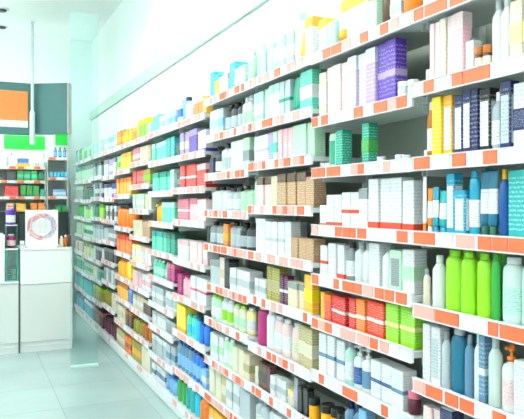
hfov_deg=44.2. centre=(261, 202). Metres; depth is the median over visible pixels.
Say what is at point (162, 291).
carton
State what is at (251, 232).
bottle
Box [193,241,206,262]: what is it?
carton
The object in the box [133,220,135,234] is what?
carton
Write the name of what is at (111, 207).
carton
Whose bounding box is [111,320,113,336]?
jar
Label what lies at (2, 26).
recessed light
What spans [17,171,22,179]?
carton
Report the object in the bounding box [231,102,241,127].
bottle
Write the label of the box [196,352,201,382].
shampoo bottle
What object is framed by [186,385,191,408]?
shampoo bottle
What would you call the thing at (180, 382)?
shampoo bottle
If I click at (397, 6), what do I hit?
carton
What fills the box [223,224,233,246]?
carton
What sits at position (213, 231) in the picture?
bottle
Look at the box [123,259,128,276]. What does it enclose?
bottle
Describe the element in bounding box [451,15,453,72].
carton
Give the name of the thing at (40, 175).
carton
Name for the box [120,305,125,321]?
carton
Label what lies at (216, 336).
carton
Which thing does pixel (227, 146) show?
bottle
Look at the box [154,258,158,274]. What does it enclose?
shampoo bottle
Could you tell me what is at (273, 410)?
bottle
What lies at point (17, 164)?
carton
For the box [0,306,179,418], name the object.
floor
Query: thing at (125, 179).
carton
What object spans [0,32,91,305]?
wall
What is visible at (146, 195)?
carton
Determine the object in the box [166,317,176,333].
carton
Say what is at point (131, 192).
carton
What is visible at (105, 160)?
carton
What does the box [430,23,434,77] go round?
carton
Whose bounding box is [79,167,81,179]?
carton
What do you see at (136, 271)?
carton
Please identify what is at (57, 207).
carton
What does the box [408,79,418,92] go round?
jar
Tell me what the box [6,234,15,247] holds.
shampoo bottle
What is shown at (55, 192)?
carton
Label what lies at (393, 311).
carton
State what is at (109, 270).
carton
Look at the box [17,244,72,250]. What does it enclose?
countertop
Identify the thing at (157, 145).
carton
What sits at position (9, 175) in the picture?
carton
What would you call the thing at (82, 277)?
carton
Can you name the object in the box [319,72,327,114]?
carton
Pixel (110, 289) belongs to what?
bottle
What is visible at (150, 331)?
bottle
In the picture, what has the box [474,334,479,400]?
bottle
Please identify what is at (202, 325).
shampoo bottle
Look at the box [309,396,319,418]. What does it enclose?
jar
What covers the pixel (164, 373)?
carton
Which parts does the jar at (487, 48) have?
lid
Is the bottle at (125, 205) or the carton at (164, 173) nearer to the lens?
the carton at (164, 173)
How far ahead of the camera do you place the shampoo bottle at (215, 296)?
3.80 m
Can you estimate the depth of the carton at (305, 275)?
2.75 m
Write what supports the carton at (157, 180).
on the shelf at (192, 233)
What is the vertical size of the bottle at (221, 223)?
0.136 m
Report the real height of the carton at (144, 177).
0.125 m
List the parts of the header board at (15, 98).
orange panel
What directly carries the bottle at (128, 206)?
on the shelf at (124, 148)
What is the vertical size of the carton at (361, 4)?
0.175 m
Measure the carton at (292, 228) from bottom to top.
0.162 m
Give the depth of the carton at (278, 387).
3.00 m
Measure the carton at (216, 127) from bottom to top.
0.152 m
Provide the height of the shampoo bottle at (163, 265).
0.128 m
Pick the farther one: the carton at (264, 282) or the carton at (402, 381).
the carton at (264, 282)
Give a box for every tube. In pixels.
[293,79,296,109]
[296,77,299,108]
[301,32,304,56]
[339,0,346,40]
[423,176,426,230]
[427,188,432,230]
[433,187,438,231]
[439,191,446,231]
[480,170,489,234]
[488,169,498,234]
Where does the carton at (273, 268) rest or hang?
on the shelf at (309, 214)
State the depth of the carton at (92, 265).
7.58 m
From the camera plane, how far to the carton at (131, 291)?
5.74 m
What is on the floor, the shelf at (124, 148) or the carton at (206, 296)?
the shelf at (124, 148)
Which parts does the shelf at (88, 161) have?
shelf, shelf, shelf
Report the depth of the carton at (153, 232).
5.02 m
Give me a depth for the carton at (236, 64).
3.52 m
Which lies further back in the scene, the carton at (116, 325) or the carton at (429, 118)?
the carton at (116, 325)
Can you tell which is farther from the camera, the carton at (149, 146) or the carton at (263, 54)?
the carton at (149, 146)
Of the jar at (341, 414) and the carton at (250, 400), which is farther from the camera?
the carton at (250, 400)
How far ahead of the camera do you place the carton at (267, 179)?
3.11 m
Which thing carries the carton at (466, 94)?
on the shelf at (490, 74)
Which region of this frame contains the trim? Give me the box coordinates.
[90,0,267,119]
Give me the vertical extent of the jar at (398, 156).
0.027 m
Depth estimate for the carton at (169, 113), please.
4.62 m
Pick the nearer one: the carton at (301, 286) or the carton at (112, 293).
the carton at (301, 286)
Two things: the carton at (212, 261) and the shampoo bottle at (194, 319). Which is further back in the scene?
the shampoo bottle at (194, 319)
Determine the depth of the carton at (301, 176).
2.79 m
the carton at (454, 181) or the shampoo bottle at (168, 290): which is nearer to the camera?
the carton at (454, 181)
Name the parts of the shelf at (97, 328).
price rail, price rail, shelf, panel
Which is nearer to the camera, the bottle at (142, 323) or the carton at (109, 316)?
the bottle at (142, 323)
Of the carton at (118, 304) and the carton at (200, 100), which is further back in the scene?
the carton at (118, 304)
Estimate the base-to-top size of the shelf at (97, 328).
2.129 m
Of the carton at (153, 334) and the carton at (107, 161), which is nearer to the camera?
the carton at (153, 334)
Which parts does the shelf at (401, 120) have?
price rail, price rail, price rail, price rail, price rail, price rail, price rail, shelf, shelf, shelf, shelf, shelf, panel, shelf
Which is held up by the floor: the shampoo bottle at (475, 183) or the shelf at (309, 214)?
the shelf at (309, 214)
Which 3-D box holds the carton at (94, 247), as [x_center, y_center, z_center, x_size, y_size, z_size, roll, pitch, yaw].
[-1.885,0.567,7.456,0.102,0.144,0.114,0,0,-24]
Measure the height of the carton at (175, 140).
0.153 m
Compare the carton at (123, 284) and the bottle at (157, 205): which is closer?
the bottle at (157, 205)
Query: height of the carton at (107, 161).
0.179 m
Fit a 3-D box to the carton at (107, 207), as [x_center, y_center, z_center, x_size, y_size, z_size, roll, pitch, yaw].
[-1.579,0.102,6.768,0.094,0.149,0.105,0,0,-24]
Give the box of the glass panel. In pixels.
[70,363,98,368]
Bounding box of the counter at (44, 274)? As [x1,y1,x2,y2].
[16,244,72,352]
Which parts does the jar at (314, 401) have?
lid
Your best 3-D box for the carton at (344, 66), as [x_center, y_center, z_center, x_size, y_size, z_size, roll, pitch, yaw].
[0.338,-0.439,2.475,0.048,0.196,0.053,0,0,-23]
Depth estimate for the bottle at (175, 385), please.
4.53 m
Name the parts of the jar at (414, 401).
lid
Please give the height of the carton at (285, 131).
0.143 m
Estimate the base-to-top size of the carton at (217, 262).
0.144 m
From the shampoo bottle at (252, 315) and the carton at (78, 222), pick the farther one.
the carton at (78, 222)
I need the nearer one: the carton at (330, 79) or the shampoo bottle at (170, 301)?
the carton at (330, 79)
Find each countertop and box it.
[0,281,18,283]
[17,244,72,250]
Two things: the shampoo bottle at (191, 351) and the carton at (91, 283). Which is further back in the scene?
the carton at (91, 283)
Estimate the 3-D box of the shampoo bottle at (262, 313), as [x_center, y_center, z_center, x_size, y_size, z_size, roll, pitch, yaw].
[0.017,0.605,3.210,0.067,0.193,0.108,0,0,-25]
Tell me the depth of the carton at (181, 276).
4.40 m
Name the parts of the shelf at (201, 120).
price rail, shelf, price rail, price rail, price rail, price rail, price rail, price rail, price rail, price rail, shelf, shelf, shelf, shelf, shelf, shelf, shelf, shelf, panel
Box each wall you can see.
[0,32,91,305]
[92,0,342,241]
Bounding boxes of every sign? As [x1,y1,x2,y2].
[4,135,44,149]
[25,210,57,247]
[55,134,67,144]
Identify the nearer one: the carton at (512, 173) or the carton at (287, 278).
the carton at (512, 173)
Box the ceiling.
[0,0,122,40]
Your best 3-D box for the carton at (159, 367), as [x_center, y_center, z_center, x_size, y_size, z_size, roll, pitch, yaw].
[-0.739,1.297,4.925,0.101,0.112,0.112,0,0,-24]
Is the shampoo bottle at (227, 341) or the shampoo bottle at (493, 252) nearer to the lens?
the shampoo bottle at (493, 252)
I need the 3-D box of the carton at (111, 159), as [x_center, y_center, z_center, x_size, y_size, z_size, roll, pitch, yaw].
[-1.455,-0.358,6.514,0.104,0.174,0.115,0,0,-24]
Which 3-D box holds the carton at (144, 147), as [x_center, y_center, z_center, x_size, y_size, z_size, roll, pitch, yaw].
[-0.937,-0.405,5.327,0.074,0.128,0.082,0,0,-24]
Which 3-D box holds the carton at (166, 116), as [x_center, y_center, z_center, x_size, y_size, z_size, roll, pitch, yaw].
[-0.662,-0.593,4.742,0.086,0.111,0.095,0,0,-24]
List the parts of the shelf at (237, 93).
price rail, price rail, price rail, price rail, price rail, price rail, price rail, price rail, price rail, shelf, shelf, shelf, shelf, shelf, shelf, shelf, panel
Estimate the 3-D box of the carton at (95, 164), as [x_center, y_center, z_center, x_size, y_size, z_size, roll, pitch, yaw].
[-1.880,-0.375,7.453,0.111,0.165,0.123,0,0,-24]
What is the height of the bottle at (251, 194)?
0.138 m
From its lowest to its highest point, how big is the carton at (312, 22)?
0.175 m
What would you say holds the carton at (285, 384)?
on the shelf at (309, 214)
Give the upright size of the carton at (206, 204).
0.139 m
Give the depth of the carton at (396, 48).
2.18 m
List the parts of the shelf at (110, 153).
price rail, price rail, price rail, price rail, price rail, price rail, price rail, shelf, shelf, shelf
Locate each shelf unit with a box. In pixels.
[0,136,45,273]
[44,135,67,243]
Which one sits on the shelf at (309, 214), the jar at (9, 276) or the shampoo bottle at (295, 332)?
the shampoo bottle at (295, 332)
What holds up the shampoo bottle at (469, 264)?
on the shelf at (490, 74)
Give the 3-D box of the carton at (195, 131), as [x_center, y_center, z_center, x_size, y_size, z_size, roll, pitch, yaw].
[-0.394,-0.393,4.120,0.076,0.160,0.085,0,0,-25]
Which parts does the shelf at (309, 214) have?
price rail, shelf, price rail, price rail, price rail, price rail, price rail, price rail, price rail, shelf, shelf, shelf, shelf, shelf, shelf, shelf, panel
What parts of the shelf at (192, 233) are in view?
price rail, price rail, price rail, price rail, price rail, price rail, price rail, price rail, price rail, price rail, shelf, shelf, shelf, shelf, shelf, shelf, shelf, panel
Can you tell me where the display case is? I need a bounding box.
[5,247,17,281]
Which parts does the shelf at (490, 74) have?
price rail, price rail, price rail, price rail, price rail, price rail, shelf, shelf, shelf, panel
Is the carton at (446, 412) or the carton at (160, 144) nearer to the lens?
the carton at (446, 412)
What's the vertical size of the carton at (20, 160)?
0.064 m
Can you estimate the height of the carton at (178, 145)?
0.095 m
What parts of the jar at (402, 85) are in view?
lid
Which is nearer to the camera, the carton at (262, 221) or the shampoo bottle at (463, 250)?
the shampoo bottle at (463, 250)
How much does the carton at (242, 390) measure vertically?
0.152 m
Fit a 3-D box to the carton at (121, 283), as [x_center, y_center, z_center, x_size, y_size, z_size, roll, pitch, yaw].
[-1.284,0.824,6.133,0.104,0.133,0.115,0,0,-24]
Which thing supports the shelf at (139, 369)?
on the floor
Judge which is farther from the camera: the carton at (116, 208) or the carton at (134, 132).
the carton at (116, 208)
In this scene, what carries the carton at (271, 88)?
on the shelf at (309, 214)
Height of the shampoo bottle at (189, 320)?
0.142 m
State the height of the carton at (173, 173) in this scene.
0.155 m
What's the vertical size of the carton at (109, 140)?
0.133 m
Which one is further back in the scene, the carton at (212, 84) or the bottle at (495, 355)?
the carton at (212, 84)
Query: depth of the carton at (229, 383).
3.56 m
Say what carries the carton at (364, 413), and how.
on the shelf at (401, 120)
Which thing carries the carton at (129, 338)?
on the shelf at (124, 148)
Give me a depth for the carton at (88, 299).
7.88 m
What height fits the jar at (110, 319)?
0.160 m
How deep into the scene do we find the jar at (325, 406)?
2.60 m
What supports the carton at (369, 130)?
on the shelf at (401, 120)
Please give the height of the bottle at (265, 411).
0.156 m
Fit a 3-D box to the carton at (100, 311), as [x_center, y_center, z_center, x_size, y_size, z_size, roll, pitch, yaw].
[-1.729,1.270,7.120,0.104,0.166,0.115,0,0,-24]
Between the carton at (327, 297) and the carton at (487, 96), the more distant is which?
the carton at (327, 297)
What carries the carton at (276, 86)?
on the shelf at (309, 214)
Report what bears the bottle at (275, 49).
on the shelf at (309, 214)
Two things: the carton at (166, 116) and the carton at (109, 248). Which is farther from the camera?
the carton at (109, 248)
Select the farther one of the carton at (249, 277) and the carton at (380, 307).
the carton at (249, 277)
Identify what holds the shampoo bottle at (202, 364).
on the shelf at (201, 120)
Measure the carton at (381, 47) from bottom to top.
0.216 m
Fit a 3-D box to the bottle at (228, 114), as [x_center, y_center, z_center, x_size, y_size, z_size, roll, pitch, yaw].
[-0.166,-0.470,3.613,0.077,0.160,0.077,0,0,-26]
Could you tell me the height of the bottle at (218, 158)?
0.139 m
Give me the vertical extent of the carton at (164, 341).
0.140 m
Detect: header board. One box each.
[0,81,30,135]
[34,83,71,134]
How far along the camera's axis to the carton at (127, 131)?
5.84 m
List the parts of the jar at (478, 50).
lid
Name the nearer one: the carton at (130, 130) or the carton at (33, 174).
the carton at (130, 130)
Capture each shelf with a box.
[74,160,102,317]
[81,157,112,327]
[90,153,125,339]
[101,148,139,351]
[114,142,153,367]
[129,135,179,387]
[148,124,207,411]
[172,112,243,418]
[204,81,293,418]
[247,53,364,418]
[310,11,475,418]
[411,0,523,418]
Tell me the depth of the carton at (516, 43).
1.69 m
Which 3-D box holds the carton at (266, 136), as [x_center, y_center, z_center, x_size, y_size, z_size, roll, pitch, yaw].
[0.040,-0.263,3.120,0.051,0.136,0.057,0,0,-24]
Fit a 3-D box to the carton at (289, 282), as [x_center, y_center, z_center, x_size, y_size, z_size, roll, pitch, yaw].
[0.146,0.407,2.896,0.046,0.114,0.050,0,0,-23]
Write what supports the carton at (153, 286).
on the shelf at (192, 233)
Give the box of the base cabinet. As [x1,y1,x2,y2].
[0,281,18,354]
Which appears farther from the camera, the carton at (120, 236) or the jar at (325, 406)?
the carton at (120, 236)
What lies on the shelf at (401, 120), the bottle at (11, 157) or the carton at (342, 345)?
the carton at (342, 345)
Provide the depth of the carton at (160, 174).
4.83 m
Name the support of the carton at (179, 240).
on the shelf at (201, 120)
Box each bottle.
[6,207,15,224]
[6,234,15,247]
[10,153,12,165]
[58,148,61,156]
[59,236,63,246]
[63,235,66,246]
[67,233,70,246]
[105,287,109,302]
[107,288,111,304]
[109,289,115,305]
[118,205,124,225]
[118,258,125,274]
[121,205,126,225]
[121,259,126,275]
[123,205,130,226]
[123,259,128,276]
[127,205,132,227]
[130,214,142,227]
[134,315,138,330]
[136,317,141,333]
[140,319,144,335]
[143,321,147,337]
[145,326,149,340]
[149,329,154,342]
[154,204,159,220]
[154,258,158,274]
[157,203,161,220]
[157,259,162,276]
[160,207,161,221]
[161,261,166,277]
[166,289,171,307]
[167,373,172,389]
[168,290,173,309]
[170,375,176,392]
[173,292,180,311]
[173,378,178,395]
[178,340,182,368]
[178,378,183,401]
[182,342,186,370]
[182,382,187,404]
[183,97,191,119]
[184,276,189,296]
[185,345,190,373]
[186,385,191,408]
[187,313,193,335]
[188,278,190,298]
[189,347,193,376]
[190,389,196,412]
[192,315,198,337]
[193,349,198,378]
[195,318,201,340]
[195,393,202,416]
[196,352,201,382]
[199,322,205,343]
[200,354,207,384]
[200,398,206,418]
[204,324,212,345]
[204,401,212,418]
[210,222,219,244]
[212,187,220,209]
[212,294,218,318]
[216,150,222,171]
[216,296,223,321]
[217,187,225,209]
[217,222,223,244]
[221,222,229,245]
[222,144,230,170]
[222,297,229,323]
[223,186,233,209]
[224,336,229,366]
[225,104,234,129]
[227,188,236,209]
[227,299,235,326]
[228,148,230,170]
[229,338,236,368]
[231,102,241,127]
[231,222,239,247]
[233,188,243,210]
[234,303,241,329]
[236,222,245,247]
[238,100,244,125]
[239,305,248,332]
[240,223,249,249]
[241,186,250,210]
[242,97,249,124]
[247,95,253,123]
[247,185,254,210]
[247,223,255,250]
[247,307,257,335]
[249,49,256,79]
[256,399,263,418]
[257,40,267,75]
[258,307,268,345]
[261,402,271,418]
[267,43,276,71]
[267,310,276,349]
[269,407,278,418]
[274,46,276,68]
[274,315,284,353]
[282,318,294,357]
[292,322,301,361]
[296,12,305,58]
[345,341,357,385]
[345,400,355,418]
[346,242,356,280]
[353,404,362,418]
[354,345,365,389]
[355,242,366,282]
[362,348,371,393]
[363,243,368,283]
[382,246,394,287]
[383,0,390,21]
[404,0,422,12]
[423,268,430,305]
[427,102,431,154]
[433,255,445,308]
[442,331,450,389]
[446,249,463,311]
[451,328,466,394]
[461,251,476,315]
[462,250,476,258]
[465,334,473,398]
[469,171,480,233]
[469,332,476,349]
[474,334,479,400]
[475,251,486,263]
[477,253,491,318]
[489,338,502,407]
[491,252,502,262]
[491,254,500,320]
[492,0,502,61]
[492,92,499,148]
[499,169,508,235]
[500,254,506,320]
[501,0,510,58]
[502,344,515,412]
[503,257,523,325]
[522,268,523,325]
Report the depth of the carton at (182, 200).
4.35 m
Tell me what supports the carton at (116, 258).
on the shelf at (110, 153)
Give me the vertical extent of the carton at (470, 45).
0.096 m
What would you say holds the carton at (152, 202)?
on the shelf at (139, 369)
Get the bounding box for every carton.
[4,186,17,195]
[6,171,15,179]
[6,203,13,209]
[11,269,15,278]
[15,163,29,165]
[16,203,25,211]
[17,158,28,163]
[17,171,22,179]
[20,185,25,195]
[20,241,24,247]
[23,171,29,179]
[26,185,32,195]
[30,171,36,179]
[30,203,36,209]
[32,186,38,195]
[37,172,43,180]
[37,203,44,209]
[38,162,43,166]
[39,189,43,195]
[52,189,65,195]
[55,205,60,211]
[61,205,66,211]
[76,291,80,304]
[78,222,87,232]
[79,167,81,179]
[79,256,81,268]
[81,186,91,198]
[81,275,85,288]
[81,296,85,309]
[82,223,91,234]
[82,257,87,269]
[84,242,92,254]
[84,298,87,311]
[86,299,89,313]
[87,243,95,255]
[88,263,94,274]
[88,280,93,294]
[88,301,93,315]
[90,164,92,178]
[90,226,92,237]
[90,282,94,296]
[90,303,95,318]
[91,144,94,155]
[91,206,95,215]
[91,245,98,257]
[91,264,96,275]
[93,163,96,175]
[93,224,95,237]
[93,246,95,258]
[93,283,98,297]
[93,305,98,320]
[95,307,102,322]
[96,224,106,237]
[96,284,105,299]
[97,246,107,259]
[98,225,100,238]
[98,286,106,301]
[98,308,105,324]
[99,161,103,175]
[99,247,104,260]
[99,310,107,325]
[101,139,104,151]
[101,183,111,196]
[101,204,112,217]
[101,225,113,238]
[101,288,106,301]
[101,312,111,328]
[102,248,104,258]
[104,139,106,150]
[104,160,105,175]
[106,159,109,175]
[106,206,109,218]
[106,228,108,239]
[106,247,116,260]
[106,267,116,280]
[108,138,110,149]
[108,268,117,281]
[109,159,110,174]
[109,248,116,261]
[110,206,113,219]
[111,137,113,147]
[111,159,112,174]
[111,249,116,262]
[111,269,117,282]
[112,293,116,308]
[113,157,116,173]
[113,229,125,241]
[113,271,118,284]
[114,134,116,146]
[114,183,116,193]
[114,206,120,220]
[114,255,122,263]
[114,299,119,310]
[115,323,119,340]
[116,179,119,193]
[117,156,119,169]
[117,234,119,250]
[117,281,120,295]
[117,303,122,318]
[117,327,121,343]
[119,130,121,144]
[119,234,128,251]
[119,329,124,346]
[120,282,124,297]
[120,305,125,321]
[121,154,122,168]
[121,178,123,193]
[122,129,127,143]
[122,235,125,252]
[122,331,127,349]
[123,153,125,168]
[123,284,126,298]
[123,307,128,322]
[124,178,126,193]
[125,285,129,301]
[125,309,129,325]
[125,334,131,351]
[126,129,128,142]
[126,153,127,167]
[126,235,128,253]
[127,177,128,193]
[128,151,134,168]
[128,311,135,328]
[128,337,132,355]
[129,128,132,140]
[129,177,140,194]
[129,239,142,254]
[129,264,138,280]
[129,289,137,302]
[132,244,135,260]
[132,338,136,358]
[133,128,135,139]
[133,171,136,183]
[133,194,135,208]
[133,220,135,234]
[133,269,142,283]
[133,293,141,307]
[135,270,144,285]
[135,341,138,361]
[136,194,138,208]
[136,220,138,234]
[136,244,146,260]
[136,295,144,309]
[137,147,139,160]
[137,171,139,183]
[138,120,140,137]
[138,245,149,262]
[138,271,150,287]
[138,343,141,364]
[139,194,140,208]
[139,220,152,235]
[140,146,142,159]
[140,170,143,183]
[140,296,151,311]
[141,118,144,136]
[141,194,144,208]
[141,246,151,263]
[142,273,152,288]
[142,345,144,367]
[143,146,145,159]
[143,169,145,182]
[143,222,145,236]
[143,298,151,313]
[144,247,151,264]
[145,117,152,134]
[145,145,147,158]
[145,194,147,208]
[145,275,147,289]
[145,347,151,369]
[146,168,162,183]
[146,222,161,237]
[147,276,157,291]
[147,300,155,316]
[147,351,153,373]
[148,122,152,132]
[148,145,151,159]
[148,197,160,209]
[148,248,161,265]
[152,144,156,160]
[152,174,154,190]
[152,230,162,249]
[152,284,162,301]
[152,310,159,324]
[152,332,157,352]
[152,361,158,378]
[155,114,165,130]
[155,173,159,190]
[156,143,159,159]
[156,231,169,249]
[156,286,167,302]
[156,335,161,354]
[157,312,164,327]
[157,365,162,382]
[159,115,164,128]
[159,142,162,158]
[159,172,162,190]
[159,232,163,250]
[159,288,174,305]
[159,337,165,358]
[161,315,176,330]
[161,368,177,386]
[162,140,165,157]
[162,202,165,221]
[163,172,166,189]
[163,232,176,251]
[163,340,176,360]
[164,114,167,126]
[166,138,170,157]
[166,202,169,221]
[166,233,170,253]
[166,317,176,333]
[166,342,178,364]
[167,171,169,189]
[167,263,172,280]
[168,111,171,124]
[170,169,179,189]
[170,202,177,222]
[170,321,176,336]
[171,136,179,156]
[171,233,185,254]
[171,264,184,282]
[171,345,177,365]
[172,109,177,123]
[177,143,179,154]
[177,173,179,186]
[177,303,184,330]
[178,99,185,121]
[178,199,180,218]
[178,239,190,258]
[178,273,191,294]
[180,133,184,153]
[180,165,186,186]
[181,199,184,218]
[181,305,196,333]
[182,240,184,258]
[184,199,189,219]
[184,240,189,260]
[185,132,188,152]
[186,103,188,117]
[186,165,190,186]
[189,100,193,116]
[189,130,192,151]
[190,198,192,219]
[190,240,201,260]
[190,275,205,300]
[191,163,197,185]
[192,128,207,150]
[193,198,206,219]
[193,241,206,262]
[194,98,198,114]
[196,276,210,302]
[197,164,200,185]
[197,199,201,220]
[198,95,204,112]
[198,131,200,149]
[198,242,202,263]
[201,129,217,150]
[201,163,217,186]
[201,199,216,221]
[201,278,215,305]
[202,367,208,389]
[203,96,214,113]
[203,242,218,265]
[209,366,215,395]
[209,406,217,418]
[210,71,223,96]
[210,111,214,133]
[210,158,215,172]
[210,259,219,283]
[210,331,223,357]
[213,333,226,360]
[214,74,223,94]
[214,109,218,132]
[214,410,221,418]
[215,260,219,285]
[215,370,221,400]
[218,107,228,131]
[218,414,226,418]
[219,76,222,92]
[219,336,231,363]
[220,257,235,286]
[221,374,226,403]
[223,73,229,90]
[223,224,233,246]
[224,259,238,288]
[226,378,233,408]
[230,61,247,87]
[230,267,248,291]
[231,141,236,169]
[232,344,247,373]
[233,382,239,414]
[235,67,239,85]
[237,140,242,168]
[237,269,253,293]
[238,348,250,376]
[240,64,248,83]
[240,387,245,417]
[243,137,254,168]
[243,270,262,294]
[243,352,261,380]
[244,391,258,418]
[254,93,257,121]
[254,136,258,161]
[254,278,264,295]
[255,181,256,204]
[255,366,258,384]
[256,218,263,251]
[257,177,264,204]
[258,91,264,120]
[258,135,262,160]
[258,360,269,387]
[259,279,266,296]
[260,49,268,74]
[260,218,274,252]
[261,280,266,298]
[262,363,273,390]
[263,134,268,159]
[265,89,268,118]
[265,177,270,204]
[265,221,279,253]
[267,266,277,299]
[267,365,275,392]
[268,132,272,158]
[269,85,273,116]
[270,374,281,396]
[271,176,277,204]
[271,222,277,254]
[271,267,282,300]
[273,131,277,158]
[273,412,284,418]
[274,82,279,115]
[274,218,287,220]
[275,268,286,302]
[276,376,287,398]
[277,34,285,66]
[278,129,282,157]
[278,173,287,204]
[278,222,284,255]
[279,81,284,114]
[280,274,286,303]
[281,379,293,402]
[283,128,287,156]
[284,79,294,112]
[284,275,293,304]
[285,30,295,62]
[285,221,300,256]
[287,173,296,204]
[288,127,292,156]
[288,280,300,306]
[288,387,293,404]
[291,237,304,257]
[292,282,303,308]
[293,125,298,155]
[294,376,304,409]
[297,172,310,204]
[297,384,307,413]
[298,324,310,365]
[299,123,307,154]
[299,238,315,259]
[299,283,303,309]
[300,71,305,108]
[301,222,306,237]
[303,387,313,416]
[304,274,310,311]
[304,327,321,369]
[305,15,323,54]
[306,68,321,108]
[306,177,325,206]
[306,239,324,261]
[308,122,324,156]
[308,275,319,313]
[318,332,329,373]
[319,17,338,49]
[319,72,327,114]
[319,205,326,224]
[320,245,327,275]
[321,291,331,318]
[324,293,334,321]
[326,195,333,224]
[327,20,339,46]
[327,67,333,112]
[327,335,340,377]
[328,243,345,277]
[330,133,335,165]
[332,294,347,323]
[333,63,341,111]
[334,195,341,225]
[336,130,351,164]
[336,339,347,381]
[337,244,348,278]
[337,296,353,326]
[341,61,347,109]
[342,192,350,225]
[346,0,356,37]
[348,55,358,107]
[349,297,357,329]
[350,192,358,226]
[356,0,372,33]
[356,298,370,333]
[358,53,365,104]
[359,188,368,226]
[359,407,374,418]
[362,123,377,161]
[365,46,377,103]
[366,0,382,29]
[367,299,380,335]
[368,178,380,227]
[369,242,390,286]
[370,357,393,399]
[374,301,385,339]
[378,42,385,100]
[380,178,390,228]
[381,362,404,404]
[385,302,400,343]
[386,37,406,98]
[390,0,403,18]
[390,177,413,229]
[390,249,402,290]
[391,367,415,411]
[400,306,429,348]
[402,180,426,230]
[402,248,427,294]
[423,322,437,381]
[423,404,439,418]
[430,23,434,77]
[431,326,448,386]
[432,96,442,154]
[434,408,439,418]
[435,21,439,76]
[440,18,446,75]
[440,406,463,418]
[443,94,458,153]
[447,16,450,73]
[447,173,462,232]
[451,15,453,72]
[454,11,471,71]
[454,95,462,152]
[454,190,468,233]
[463,90,470,151]
[466,40,481,68]
[471,88,481,150]
[478,335,491,403]
[479,87,498,149]
[500,80,518,147]
[509,0,523,56]
[509,170,516,236]
[513,82,523,145]
[514,358,523,418]
[517,169,523,236]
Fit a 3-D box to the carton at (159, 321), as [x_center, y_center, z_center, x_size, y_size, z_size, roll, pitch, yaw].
[-0.734,0.889,4.921,0.104,0.099,0.115,0,0,-24]
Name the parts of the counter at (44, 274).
panel, panel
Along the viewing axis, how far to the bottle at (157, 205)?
5.01 m
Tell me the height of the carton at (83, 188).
0.165 m
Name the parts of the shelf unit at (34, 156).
door, shelf, shelf, panel, door, price rail, price rail, price rail, panel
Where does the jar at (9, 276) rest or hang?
in the display case
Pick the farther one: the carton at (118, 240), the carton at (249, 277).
the carton at (118, 240)
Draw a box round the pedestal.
[0,233,4,281]
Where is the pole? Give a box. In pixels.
[29,21,35,144]
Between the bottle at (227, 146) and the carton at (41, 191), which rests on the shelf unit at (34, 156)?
the carton at (41, 191)
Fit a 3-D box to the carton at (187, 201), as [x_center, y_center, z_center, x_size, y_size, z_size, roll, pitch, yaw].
[-0.465,0.045,4.274,0.074,0.143,0.082,0,0,-24]
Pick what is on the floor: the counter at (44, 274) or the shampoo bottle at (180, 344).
the counter at (44, 274)
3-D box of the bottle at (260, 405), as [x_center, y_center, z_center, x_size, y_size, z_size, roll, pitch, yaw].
[0.001,1.051,3.230,0.064,0.156,0.064,0,0,-28]
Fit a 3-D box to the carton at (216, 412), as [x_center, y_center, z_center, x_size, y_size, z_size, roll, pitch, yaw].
[-0.237,1.279,3.763,0.065,0.133,0.072,0,0,-23]
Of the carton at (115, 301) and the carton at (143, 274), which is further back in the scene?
the carton at (115, 301)
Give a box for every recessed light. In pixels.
[0,7,8,12]
[0,24,8,28]
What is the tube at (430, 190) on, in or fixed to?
on the shelf at (490, 74)
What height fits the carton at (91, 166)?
0.183 m
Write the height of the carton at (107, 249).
0.130 m
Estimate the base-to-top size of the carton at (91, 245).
0.145 m
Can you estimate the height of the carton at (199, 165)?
0.147 m
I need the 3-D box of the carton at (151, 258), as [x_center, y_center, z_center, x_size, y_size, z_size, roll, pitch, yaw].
[-0.860,0.431,5.177,0.087,0.140,0.096,0,0,-24]
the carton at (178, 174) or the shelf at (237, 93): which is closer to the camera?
the shelf at (237, 93)
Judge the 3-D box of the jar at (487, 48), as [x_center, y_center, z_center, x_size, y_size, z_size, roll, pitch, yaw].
[0.629,-0.405,1.800,0.027,0.071,0.027,0,0,-24]
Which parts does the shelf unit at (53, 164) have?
panel, panel, door, panel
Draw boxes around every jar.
[7,274,11,279]
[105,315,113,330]
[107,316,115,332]
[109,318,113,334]
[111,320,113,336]
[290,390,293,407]
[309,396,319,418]
[321,402,334,418]
[331,406,344,418]
[337,411,344,418]
[377,156,385,160]
[395,154,403,158]
[398,81,407,95]
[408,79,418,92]
[408,389,420,414]
[475,46,482,65]
[483,44,491,63]
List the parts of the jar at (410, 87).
lid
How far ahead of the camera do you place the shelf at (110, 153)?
6.57 m
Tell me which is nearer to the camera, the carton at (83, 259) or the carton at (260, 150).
the carton at (260, 150)
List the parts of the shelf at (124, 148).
price rail, price rail, price rail, price rail, price rail, price rail, price rail, price rail, price rail, shelf, shelf, panel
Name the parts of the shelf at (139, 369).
price rail, price rail, price rail, price rail, price rail, price rail, price rail, price rail, price rail, price rail, shelf, shelf, shelf, shelf, panel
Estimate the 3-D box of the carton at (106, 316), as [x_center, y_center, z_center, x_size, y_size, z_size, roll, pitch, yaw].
[-1.617,1.273,6.859,0.095,0.160,0.090,0,0,-26]
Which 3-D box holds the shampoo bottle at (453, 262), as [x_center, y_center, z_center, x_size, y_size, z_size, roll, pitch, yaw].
[0.582,0.232,1.941,0.044,0.183,0.071,0,0,-27]
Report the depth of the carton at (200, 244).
4.00 m
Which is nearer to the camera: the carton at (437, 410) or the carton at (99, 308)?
the carton at (437, 410)
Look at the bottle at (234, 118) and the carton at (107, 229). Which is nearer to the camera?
the bottle at (234, 118)
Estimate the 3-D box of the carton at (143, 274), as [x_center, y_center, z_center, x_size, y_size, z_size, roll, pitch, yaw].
[-0.945,0.648,5.364,0.087,0.121,0.096,0,0,-24]
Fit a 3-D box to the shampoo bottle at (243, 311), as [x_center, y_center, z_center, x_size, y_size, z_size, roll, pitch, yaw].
[-0.093,0.613,3.423,0.051,0.136,0.082,0,0,-24]
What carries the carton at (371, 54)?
on the shelf at (401, 120)

